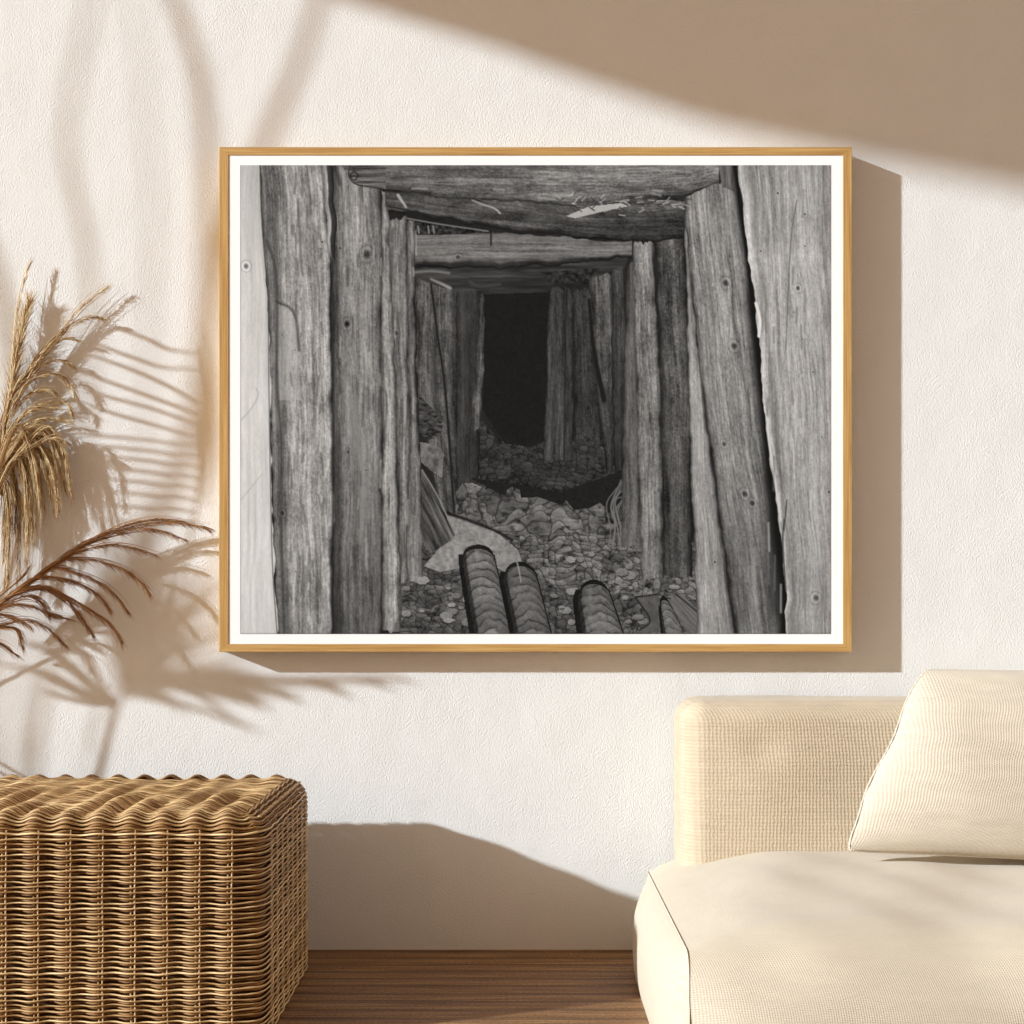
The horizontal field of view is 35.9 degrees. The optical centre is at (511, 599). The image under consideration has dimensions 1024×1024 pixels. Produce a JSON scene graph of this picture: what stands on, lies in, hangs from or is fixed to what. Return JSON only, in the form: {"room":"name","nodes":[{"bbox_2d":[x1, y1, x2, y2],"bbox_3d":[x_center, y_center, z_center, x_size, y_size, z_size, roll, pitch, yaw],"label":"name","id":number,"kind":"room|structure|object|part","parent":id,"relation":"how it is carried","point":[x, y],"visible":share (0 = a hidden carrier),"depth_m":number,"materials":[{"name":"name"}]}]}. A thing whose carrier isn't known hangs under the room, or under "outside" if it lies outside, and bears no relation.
{"room":"living room","nodes":[
{"label":"living room","id":0,"kind":"room"},
{"bbox_2d":[273,950,648,1023],"bbox_3d":[0.525,0.880,0.750,7.350,0.100,6.000,0,0,0],"label":"floor","id":1,"kind":"structure","parent":0,"point":[336,986],"depth_m":3.37,"materials":[{"name":"brown wood"}]},
{"bbox_2d":[0,774,307,1023],"bbox_3d":[-0.883,0.607,3.277,0.850,0.443,0.698,0,0,0],"label":"ottoman","id":2,"kind":"object","parent":1,"relation":"on","point":[144,899],"visible":1,"depth_m":2.95,"materials":[{"name":"brown wicker"}]},
{"bbox_2d":[633,695,1023,1023],"bbox_3d":[1.355,0.522,3.210,2.190,0.615,1.020,0,0,0],"label":"sofa","id":3,"kind":"object","parent":1,"relation":"on","point":[763,911],"visible":0.87,"depth_m":3.08,"materials":[{"name":"beige fabric"}]},
{"bbox_3d":[0.286,0.727,3.196,0.052,0.206,0.848,0,0,0],"label":"panel","id":4,"kind":"part","parent":3,"relation":"part of","materials":[{"name":"beige fabric"}]},
{"bbox_3d":[1.413,0.520,3.597,2.074,0.611,0.246,0,0,0],"label":"backrest","id":5,"kind":"part","parent":3,"relation":"part of","materials":[{"name":"beige fabric"}]},
{"bbox_3d":[1.381,0.690,3.162,2.138,0.280,0.923,0,0,0],"label":"seat","id":6,"kind":"part","parent":3,"relation":"part of","materials":[{"name":"beige fabric"}]},
{"bbox_2d":[848,669,1023,859],"bbox_3d":[1.121,0.360,3.359,0.827,0.424,0.160,0,0,0],"label":"throw pillow","id":7,"kind":"object","parent":3,"relation":"on","point":[948,780],"visible":1,"depth_m":3.31,"materials":[{"name":"beige fabric"}]},
{"bbox_2d":[0,0,1023,949],"bbox_3d":[0.525,-1.120,3.825,7.350,4.100,0.150,0,0,0],"label":"wall","id":8,"kind":"structure","parent":0,"point":[456,800],"depth_m":3.75,"materials":[{"name":"white paint"}]},
{"bbox_2d":[219,147,851,651],"bbox_3d":[0.055,-0.468,3.720,1.478,1.179,0.059,0,0,0],"label":"framed picture","id":9,"kind":"object","parent":8,"relation":"attached to","point":[472,399],"visible":1,"depth_m":3.69,"materials":[{"name":"honey oak"},{"name":"white paper"},{"name":"black-and-white printed paper"}]},
{"bbox_3d":[-0.673,-0.468,3.720,0.022,1.179,0.059,0,0,0],"label":"frame rail","id":10,"kind":"part","parent":9,"relation":"part of","materials":[{"name":"brown wood"}]},
{"bbox_3d":[0.055,0.112,3.720,1.478,0.019,0.059,0,0,0],"label":"frame rail","id":11,"kind":"part","parent":9,"relation":"part of","materials":[{"name":"brown wood"}]},
{"bbox_3d":[0.055,-1.049,3.720,1.478,0.019,0.059,0,0,0],"label":"frame rail","id":12,"kind":"part","parent":9,"relation":"part of","materials":[{"name":"brown wood"}]},
{"bbox_3d":[0.783,-0.468,3.720,0.021,1.179,0.059,0,0,0],"label":"frame rail","id":13,"kind":"part","parent":9,"relation":"part of","materials":[{"name":"brown wood"}]},
{"bbox_3d":[-1.500,0.600,3.530,0.260,0.460,0.260,0,0,0],"label":"floor vase","id":14,"kind":"object","parent":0,"visible":0},
{"bbox_2d":[0,258,110,594],"bbox_3d":[-1.244,-0.021,3.692,0.605,1.582,0.159,0,0,-20],"label":"pampas plume","id":15,"kind":"object","parent":14,"relation":"in","point":[13,450],"visible":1,"depth_m":3.71},
{"bbox_2d":[0,515,217,661],"bbox_3d":[-1.110,0.286,3.681,0.834,0.968,0.153,0,0,-13],"label":"pampas plume","id":16,"kind":"object","parent":14,"relation":"in","point":[25,587],"visible":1,"depth_m":3.68},
{"bbox_3d":[-1.311,0.363,3.599,0.388,0.813,0.164,0,0,0],"label":"stem","id":17,"kind":"part","parent":16,"relation":"part of","materials":[{"name":"brown plant"}]}
]}

